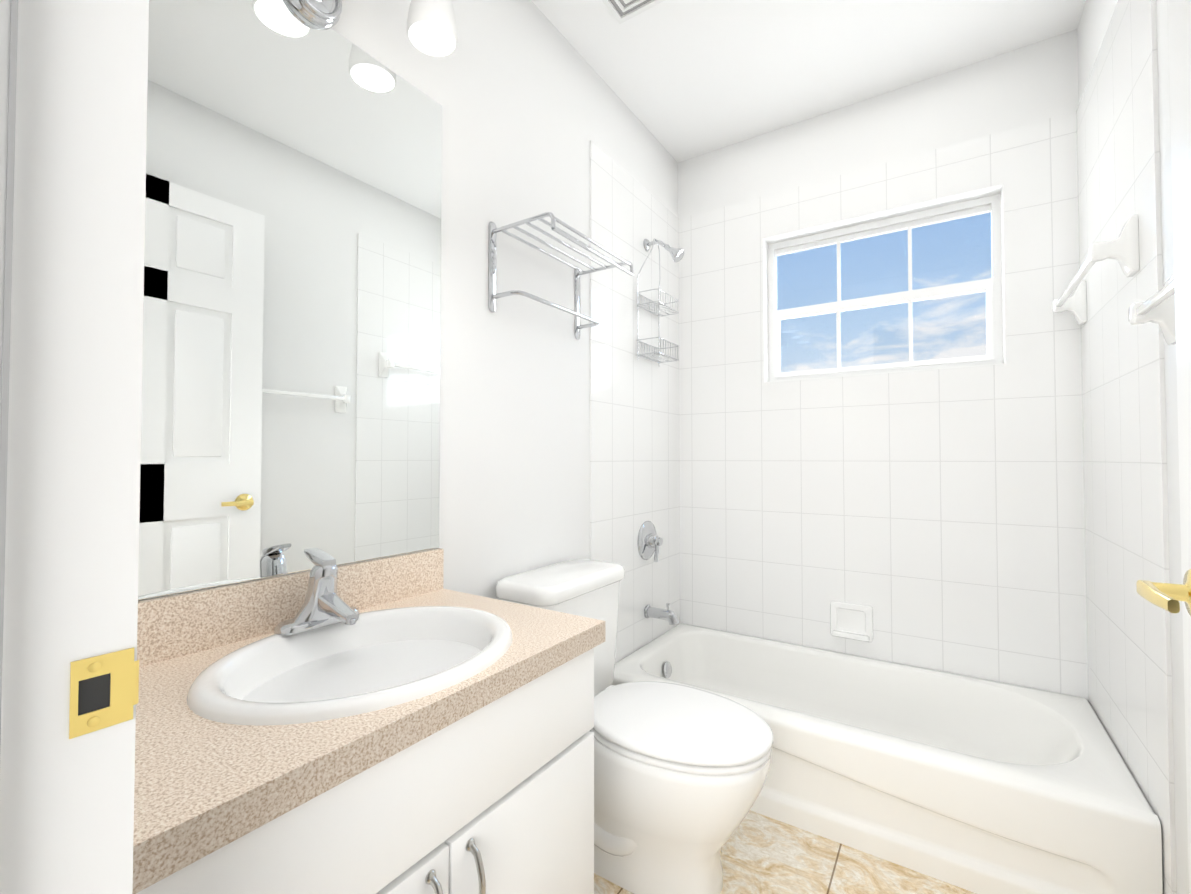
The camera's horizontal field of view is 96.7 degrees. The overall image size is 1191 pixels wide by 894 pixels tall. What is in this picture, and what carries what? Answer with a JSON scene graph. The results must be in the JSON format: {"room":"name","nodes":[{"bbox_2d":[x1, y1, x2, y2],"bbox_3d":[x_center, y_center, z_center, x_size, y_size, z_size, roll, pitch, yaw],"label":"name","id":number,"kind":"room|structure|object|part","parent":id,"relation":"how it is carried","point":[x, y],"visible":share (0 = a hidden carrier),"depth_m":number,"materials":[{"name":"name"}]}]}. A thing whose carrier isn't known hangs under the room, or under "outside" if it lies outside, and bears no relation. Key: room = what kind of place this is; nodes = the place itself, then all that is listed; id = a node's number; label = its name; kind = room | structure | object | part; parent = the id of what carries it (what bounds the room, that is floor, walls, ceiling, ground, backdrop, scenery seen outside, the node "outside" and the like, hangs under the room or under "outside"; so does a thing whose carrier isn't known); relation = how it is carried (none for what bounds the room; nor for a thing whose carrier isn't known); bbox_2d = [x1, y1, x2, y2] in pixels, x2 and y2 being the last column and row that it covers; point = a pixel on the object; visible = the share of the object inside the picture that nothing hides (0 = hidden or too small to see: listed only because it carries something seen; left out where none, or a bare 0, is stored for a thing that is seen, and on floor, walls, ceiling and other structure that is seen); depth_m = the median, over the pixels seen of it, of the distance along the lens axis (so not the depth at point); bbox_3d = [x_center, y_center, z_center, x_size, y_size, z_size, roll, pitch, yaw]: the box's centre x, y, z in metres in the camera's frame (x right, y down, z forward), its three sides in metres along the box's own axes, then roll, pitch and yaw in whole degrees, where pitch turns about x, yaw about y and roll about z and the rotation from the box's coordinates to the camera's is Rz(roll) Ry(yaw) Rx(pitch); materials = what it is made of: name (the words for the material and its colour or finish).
{"room":"bathroom","nodes":[
{"label":"bathroom","id":0,"kind":"room"},
{"bbox_2d":[138,0,677,600],"bbox_3d":[-0.268,-0.158,1.781,0.120,2.685,2.650,-1,-1,33],"label":"wall","id":1,"kind":"structure","parent":0,"point":[526,98],"depth_m":1.68,"materials":[{"name":"white paint"}]},
{"bbox_2d":[138,0,441,599],"bbox_3d":[-0.643,-0.339,1.103,0.005,1.203,0.800,-1,-1,33],"label":"mirror","id":2,"kind":"object","parent":1,"relation":"attached to","point":[290,411],"visible":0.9,"depth_m":1.09,"materials":[{"name":"clear glass"}]},
{"bbox_2d":[137,548,443,666],"bbox_3d":[-0.637,0.317,1.080,0.021,0.105,0.808,-1,-1,33],"label":"backsplash","id":3,"kind":"structure","parent":1,"relation":"attached to","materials":[{"name":"stone"}]},
{"bbox_2d":[290,0,457,57],"bbox_3d":[-0.544,-1.073,1.102,0.177,0.304,0.577,-1,-1,33],"label":"sconce","id":4,"kind":"object","parent":1,"relation":"attached to","point":[431,28],"visible":1,"depth_m":1.23,"materials":[{"name":"white glass"}]},
{"bbox_3d":[-0.392,-1.065,1.277,0.117,0.172,0.117,-1,-1,33],"label":"lamp shade","id":5,"kind":"part","parent":4,"relation":"part of","materials":[{"name":"white glass"}]},
{"bbox_2d":[488,212,632,339],"bbox_3d":[-0.091,-0.544,1.729,0.240,0.275,0.477,-1,-1,33],"label":"towel shelf","id":6,"kind":"object","parent":1,"relation":"attached to","point":[493,231],"visible":1,"depth_m":1.63,"materials":[{"name":"silver metal"}]},
{"bbox_3d":[-0.212,-0.636,1.544,0.237,0.051,0.011,-1,-1,33],"label":"arm","id":7,"kind":"part","parent":6,"relation":"part of"},
{"bbox_3d":[0.033,-0.628,1.916,0.237,0.051,0.011,-1,-1,33],"label":"arm","id":8,"kind":"part","parent":6,"relation":"part of"},
{"bbox_2d":[590,140,679,663],"bbox_3d":[0.204,0.005,2.376,0.008,2.385,0.810,-1,-1,33],"label":"wall","id":9,"kind":"structure","parent":1,"relation":"attached to","point":[634,444],"depth_m":2.31,"materials":[{"name":"tile"}]},
{"bbox_2d":[637,521,662,561],"bbox_3d":[0.264,0.423,2.382,0.075,0.176,0.176,-1,-1,33],"label":"tub valve","id":10,"kind":"object","parent":9,"relation":"attached to","point":[649,541],"visible":1,"depth_m":2.36,"materials":[{"name":"silver metal"}]},
{"bbox_3d":[0.267,0.463,2.359,0.038,0.095,0.052,-1,-1,33],"label":"lever","id":11,"kind":"part","parent":10,"relation":"part of","materials":[{"name":"silver metal"}]},
{"bbox_2d":[636,238,683,362],"bbox_3d":[0.310,-0.669,2.376,0.185,0.573,0.224,-1,-1,33],"label":"shower caddy","id":12,"kind":"object","parent":9,"relation":"attached to","point":[677,254],"visible":1,"depth_m":2.36,"materials":[{"name":"white metal"}]},
{"bbox_3d":[0.280,-0.914,2.401,0.107,0.051,0.017,-1,-1,33],"label":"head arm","id":13,"kind":"part","parent":12,"relation":"part of"},
{"bbox_2d":[644,603,678,624],"bbox_3d":[0.298,0.736,2.353,0.157,0.091,0.060,-1,-1,33],"label":"tub spout","id":14,"kind":"object","parent":9,"relation":"attached to","point":[671,616],"visible":1,"depth_m":2.34,"materials":[{"name":"silver metal"}]},
{"bbox_2d":[594,810,976,893],"bbox_3d":[0.133,1.183,0.527,3.140,0.050,4.250,-1,-1,33],"label":"floor","id":15,"kind":"structure","parent":0,"point":[762,854],"depth_m":1.48,"materials":[{"name":"tile"}]},
{"bbox_2d":[132,548,604,893],"bbox_3d":[-0.417,0.685,0.926,0.548,0.962,0.808,-1,-1,33],"label":"bathroom vanity","id":16,"kind":"object","parent":15,"relation":"on","point":[400,724],"visible":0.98,"depth_m":0.84,"materials":[{"name":"white"}]},
{"bbox_2d":[274,548,359,634],"bbox_3d":[-0.520,0.280,1.040,0.154,0.146,0.164,-1,-1,33],"label":"faucet","id":17,"kind":"object","parent":16,"relation":"on","point":[322,609],"depth_m":1.03,"materials":[{"name":"silver metal"}]},
{"bbox_2d":[187,606,512,725],"bbox_3d":[-0.394,0.431,0.940,0.444,0.164,0.536,-1,-1,33],"label":"sink","id":18,"kind":"object","parent":16,"relation":"in","point":[394,661],"depth_m":0.92,"materials":[{"name":"white ceramic"}]},
{"bbox_3d":[-0.332,0.823,0.630,0.018,0.463,0.388,-1,-1,33],"label":"door","id":19,"kind":"part","parent":16,"relation":"part of","materials":[{"name":"white wood"}]},
{"bbox_3d":[-0.225,0.672,0.752,0.036,0.119,0.010,-1,-1,33],"label":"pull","id":20,"kind":"part","parent":16,"relation":"part of","materials":[{"name":"grey metal"}]},
{"bbox_3d":[-0.183,0.674,0.815,0.036,0.119,0.010,-1,-1,33],"label":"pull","id":21,"kind":"part","parent":16,"relation":"part of","materials":[{"name":"grey metal"}]},
{"bbox_3d":[-0.116,0.830,0.957,0.018,0.463,0.388,-1,-1,33],"label":"door","id":22,"kind":"part","parent":16,"relation":"part of","materials":[{"name":"white wood"}]},
{"bbox_2d":[496,559,772,893],"bbox_3d":[0.126,0.787,1.538,0.762,0.786,0.452,-1,-1,33],"label":"toilet","id":23,"kind":"object","parent":15,"relation":"on","point":[681,772],"visible":0.69,"depth_m":1.37,"materials":[{"name":"white ceramic"}]},
{"bbox_3d":[-0.103,0.628,1.692,0.206,0.360,0.427,-1,-1,33],"label":"tank","id":24,"kind":"part","parent":23,"relation":"part of","materials":[{"name":"white ceramic"}]},
{"bbox_3d":[-0.099,0.422,1.694,0.224,0.051,0.452,-1,-1,33],"label":"tank lid","id":25,"kind":"part","parent":23,"relation":"part of","materials":[{"name":"white ceramic"}]},
{"bbox_3d":[0.222,0.772,1.461,0.508,0.018,0.388,-1,-1,33],"label":"seat","id":26,"kind":"part","parent":23,"relation":"part of","materials":[{"name":"white plastic"}]},
{"bbox_3d":[0.171,0.980,1.490,0.626,0.397,0.390,-1,-1,33],"label":"bowl","id":27,"kind":"part","parent":23,"relation":"part of","materials":[{"name":"white ceramic"}]},
{"bbox_3d":[0.223,0.749,1.460,0.512,0.022,0.396,-1,-1,33],"label":"seat lid","id":28,"kind":"part","parent":23,"relation":"part of","materials":[{"name":"white plastic"}]},
{"bbox_2d":[612,623,1162,893],"bbox_3d":[0.862,1.031,1.947,1.534,0.315,0.757,-1,-1,33],"label":"bathtub","id":29,"kind":"object","parent":15,"relation":"on","point":[977,785],"visible":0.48,"depth_m":1.58,"materials":[{"name":"white ceramic"}]},
{"bbox_2d":[531,0,1085,161],"bbox_3d":[0.133,-1.552,0.587,3.140,0.050,4.250,-1,-1,33],"label":"ceiling","id":30,"kind":"structure","parent":0,"point":[685,79],"depth_m":1.99,"materials":[{"name":"white paint"}]},
{"bbox_2d":[602,0,664,23],"bbox_3d":[0.126,-1.497,1.681,0.270,0.012,0.260,-1,-1,33],"label":"ceiling vent","id":31,"kind":"object","parent":30,"relation":"in","point":[639,10],"depth_m":1.80,"materials":[{"name":"white metal"}]},
{"bbox_3d":[0.018,-1.495,1.746,0.018,0.012,0.234,-1,-1,33],"label":"ceiling air vent","id":32,"kind":"part","parent":31,"relation":"part of","materials":[{"name":"white metal"}]},
{"bbox_3d":[0.043,-1.496,1.730,0.010,0.010,0.182,-1,-1,33],"label":"ceiling air vent","id":33,"kind":"part","parent":31,"relation":"part of","materials":[{"name":"white metal"}]},
{"bbox_3d":[0.123,-1.501,1.677,0.250,0.004,0.250,-1,-1,33],"label":"back ceiling air vent","id":34,"kind":"part","parent":31,"relation":"part of","materials":[{"name":"white metal"}]},
{"bbox_3d":[0.176,-1.496,1.757,0.202,0.010,0.010,-1,-1,33],"label":"ceiling air vent","id":35,"kind":"part","parent":31,"relation":"part of","materials":[{"name":"white metal"}]},
{"bbox_2d":[678,29,1087,699],"bbox_3d":[1.114,-0.145,2.353,1.555,2.685,0.150,-1,-1,33],"label":"wall","id":36,"kind":"structure","parent":0,"point":[935,519],"depth_m":2.17,"materials":[{"name":"tile"}]},
{"bbox_2d":[830,601,872,641],"bbox_3d":[1.080,0.740,2.242,0.164,0.150,0.040,-1,-1,33],"label":"soap dish","id":37,"kind":"object","parent":36,"relation":"attached to","point":[853,621],"visible":1,"depth_m":2.24,"materials":[{"name":"white ceramic"}]},
{"bbox_2d":[832,630,868,641],"bbox_3d":[1.077,0.797,2.236,0.140,0.020,0.030,-1,-1,33],"label":"tray","id":38,"kind":"object","parent":37,"relation":"on","point":[861,635],"depth_m":2.23,"materials":[{"name":"white ceramic"}]},
{"bbox_2d":[762,184,1006,381],"bbox_3d":[1.201,-0.649,2.298,0.903,0.681,0.134,-1,-1,33],"label":"window","id":39,"kind":"structure","parent":36,"relation":"in","point":[770,268],"depth_m":2.27,"materials":[{"name":"white paint"}]},
{"bbox_3d":[0.863,-0.641,2.572,0.028,0.621,0.050,-1,-1,33],"label":"frame","id":40,"kind":"part","parent":39,"relation":"part of","materials":[{"name":"white wood"}]},
{"bbox_3d":[0.873,-0.482,2.538,0.022,0.258,0.030,-1,-1,33],"label":"window sash","id":41,"kind":"part","parent":39,"relation":"part of","materials":[{"name":"white plastic"}]},
{"bbox_3d":[1.096,-0.485,2.389,0.014,0.258,0.016,-1,-1,33],"label":"lower window muntin","id":42,"kind":"part","parent":39,"relation":"part of","materials":[{"name":"white plastic"}]},
{"bbox_3d":[1.111,-0.794,2.418,0.014,0.280,0.016,-1,-1,33],"label":"upper window muntin","id":43,"kind":"part","parent":39,"relation":"part of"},
{"bbox_3d":[1.229,-0.946,2.346,0.839,0.020,0.025,-1,-1,33],"label":"upper window sash","id":44,"kind":"part","parent":39,"relation":"part of","materials":[{"name":"white plastic"}]},
{"bbox_3d":[1.213,-0.486,2.312,0.839,0.300,0.003,-1,-1,33],"label":"lower window glass","id":45,"kind":"part","parent":39,"relation":"part of","materials":[{"name":"clear glass"}]},
{"bbox_3d":[1.216,-0.636,2.320,0.839,0.040,0.040,-1,-1,33],"label":"window meeting rail","id":46,"kind":"part","parent":39,"relation":"part of","materials":[{"name":"white plastic"}]},
{"bbox_3d":[1.224,-0.970,2.340,0.895,0.028,0.050,-1,-1,33],"label":"window frame","id":47,"kind":"part","parent":39,"relation":"part of","materials":[{"name":"white plastic"}]},
{"bbox_3d":[1.227,-0.796,2.340,0.839,0.320,0.003,-1,-1,33],"label":"upper window glass","id":48,"kind":"part","parent":39,"relation":"part of","materials":[{"name":"glass"}]},
{"bbox_3d":[1.213,-0.347,2.310,0.839,0.022,0.030,-1,-1,33],"label":"window sash","id":49,"kind":"part","parent":39,"relation":"part of","materials":[{"name":"white plastic"}]},
{"bbox_3d":[1.224,-0.322,2.326,0.895,0.028,0.050,-1,-1,33],"label":"frame","id":50,"kind":"part","parent":39,"relation":"part of","materials":[{"name":"white"}]},
{"bbox_3d":[1.344,-0.798,2.264,0.014,0.280,0.016,-1,-1,33],"label":"upper window muntin","id":51,"kind":"part","parent":39,"relation":"part of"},
{"bbox_3d":[1.329,-0.489,2.235,0.014,0.258,0.016,-1,-1,33],"label":"lower window muntin","id":52,"kind":"part","parent":39,"relation":"part of","materials":[{"name":"white plastic"}]},
{"bbox_3d":[1.554,-0.492,2.088,0.022,0.258,0.030,-1,-1,33],"label":"window sash","id":53,"kind":"part","parent":39,"relation":"part of","materials":[{"name":"white plastic"}]},
{"bbox_3d":[1.586,-0.651,2.094,0.028,0.621,0.050,-1,-1,33],"label":"frame","id":54,"kind":"part","parent":39,"relation":"part of","materials":[{"name":"white"}]},
{"bbox_2d":[763,363,1006,382],"bbox_3d":[1.201,-0.306,2.291,0.903,0.004,0.134,-1,-1,33],"label":"sill","id":55,"kind":"structure","parent":36,"relation":"on","point":[889,372],"depth_m":2.19,"materials":[{"name":"white paint"}]},
{"bbox_2d":[1077,0,1188,893],"bbox_3d":[1.129,-0.178,0.857,0.120,2.685,2.650,-1,-1,33],"label":"wall","id":56,"kind":"structure","parent":0,"point":[1095,18],"depth_m":1.16,"materials":[{"name":"white paint"}]},
{"bbox_2d":[1076,0,1176,893],"bbox_3d":[1.495,-0.013,1.523,0.008,2.385,0.810,-1,-1,33],"label":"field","id":57,"kind":"object","parent":56,"relation":"attached to","point":[1129,664],"visible":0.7,"depth_m":1.41,"materials":[{"name":"white paint"}]},
{"bbox_2d":[1052,214,1138,324],"bbox_3d":[1.481,-0.499,1.597,0.084,0.140,0.644,-1,-1,33],"label":"towel bar","id":58,"kind":"structure","parent":57,"relation":"attached to","point":[1123,248],"depth_m":1.35,"materials":[{"name":"white ceramic"}]},
{"bbox_3d":[1.641,-0.494,1.839,0.084,0.140,0.064,-1,-1,33],"label":"post","id":59,"kind":"part","parent":58,"relation":"part of","materials":[{"name":"white ceramic"}]},
{"bbox_3d":[1.321,-0.505,1.355,0.084,0.140,0.064,-1,-1,33],"label":"post","id":60,"kind":"part","parent":58,"relation":"part of","materials":[{"name":"white ceramic"}]},
{"bbox_2d":[1128,275,1175,344],"bbox_3d":[1.037,-0.295,0.896,0.072,0.140,0.634,-1,-1,33],"label":"towel bar","id":61,"kind":"object","parent":56,"relation":"attached to","point":[1158,307],"visible":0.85,"depth_m":1.11,"materials":[{"name":"white ceramic"}]},
{"bbox_3d":[-0.916,-0.182,0.693,1.240,2.685,0.120,-1,-1,33],"label":"wall","id":62,"kind":"structure","parent":0,"visible":0},
{"bbox_2d":[0,0,10,429],"bbox_3d":[-0.394,0.025,0.306,0.012,2.255,0.066,-1,-1,33],"label":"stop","id":63,"kind":"object","parent":62,"relation":"attached to","point":[5,13],"depth_m":0.33,"materials":[{"name":"grey paint"}]},
{"bbox_2d":[0,0,17,741],"bbox_3d":[-0.375,0.026,0.334,0.012,2.255,0.003,-1,-1,33],"label":"door stop","id":64,"kind":"object","parent":63,"relation":"attached to","point":[8,247],"visible":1,"depth_m":0.33,"materials":[{"name":"grey"}]},
{"bbox_2d":[69,660,78,738],"bbox_3d":[-0.359,0.174,0.365,0.002,0.052,0.004,-1,-1,33],"label":"strike plate","id":65,"kind":"object","parent":62,"relation":"attached to","point":[73,704],"visible":1,"depth_m":0.36,"materials":[{"name":"gold metal"}]},
{"bbox_2d":[0,0,148,893],"bbox_3d":[-0.387,0.016,0.345,0.020,2.275,0.138,-1,-1,33],"label":"door frame","id":66,"kind":"structure","parent":62,"relation":"attached to","point":[72,517],"depth_m":0.37,"materials":[{"name":"white paint"}]},
{"bbox_3d":[-0.354,0.174,0.374,0.001,0.024,0.017,-1,-1,33],"label":"jamb strike hole","id":67,"kind":"part","parent":66,"relation":"part of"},
{"bbox_2d":[78,706,109,735],"bbox_3d":[-0.353,0.193,0.373,0.002,0.014,0.017,-1,-1,33],"label":"strike plate","id":68,"kind":"object","parent":62,"relation":"attached to","point":[103,714],"visible":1,"depth_m":0.37,"materials":[{"name":"gold metal"}]},
{"bbox_2d":[87,716,99,726],"bbox_3d":[-0.352,0.193,0.372,0.001,0.007,0.007,-1,-1,33],"label":"screw","id":69,"kind":"object","parent":68,"relation":"attached to","point":[93,721],"visible":1,"depth_m":0.37,"materials":[{"name":"gold metal"}]},
{"bbox_2d":[79,653,110,680],"bbox_3d":[-0.353,0.155,0.374,0.002,0.014,0.017,-1,-1,33],"label":"strike plate","id":70,"kind":"object","parent":62,"relation":"attached to","point":[104,660],"visible":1,"depth_m":0.37,"materials":[{"name":"gold metal"}]},
{"bbox_2d":[88,662,100,672],"bbox_3d":[-0.352,0.155,0.373,0.001,0.007,0.007,-1,-1,33],"label":"screw","id":71,"kind":"object","parent":70,"relation":"attached to","point":[94,667],"visible":1,"depth_m":0.37,"materials":[{"name":"gold metal"}]},
{"bbox_2d":[110,647,138,725],"bbox_3d":[-0.345,0.174,0.388,0.004,0.052,0.017,-1,-1,33],"label":"strike plate","id":72,"kind":"object","parent":62,"relation":"attached to","point":[121,686],"depth_m":0.39,"materials":[{"name":"gold metal"}]},
{"bbox_3d":[-0.341,0.174,0.394,0.004,0.032,0.004,-1,-1,33],"label":"jamb strike lip","id":73,"kind":"part","parent":72,"relation":"part of","materials":[{"name":"gold metal"}]},
{"bbox_3d":[0.487,0.020,0.169,0.035,2.240,0.125,-1,-1,33],"label":"stile","id":74,"kind":"object","parent":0,"visible":0},
{"bbox_3d":[0.677,-0.058,0.458,0.017,1.887,0.563,-1,-1,33],"label":"door","id":75,"kind":"structure","parent":74,"relation":"attached to","visible":0},
{"bbox_2d":[1151,569,1190,615],"bbox_3d":[0.827,0.207,0.758,0.051,0.074,0.074,-1,-1,33],"label":"door handle","id":76,"kind":"object","parent":75,"relation":"attached to","point":[1179,592],"visible":0.6,"depth_m":0.75,"materials":[{"name":"gold metal"}]},
{"bbox_2d":[1136,580,1179,612],"bbox_3d":[0.779,0.207,0.734,0.019,0.023,0.118,-1,-1,33],"label":"lever","id":77,"kind":"object","parent":76,"relation":"attached to","point":[1149,591],"visible":1,"depth_m":0.72,"materials":[{"name":"gold metal"}]},
{"bbox_2d":[1168,0,1190,893],"bbox_3d":[0.866,0.032,0.743,0.035,2.240,0.125,-1,-1,33],"label":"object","id":78,"kind":"structure","parent":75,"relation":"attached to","point":[1179,20],"depth_m":0.78,"materials":[{"name":"white paint"}]}
]}

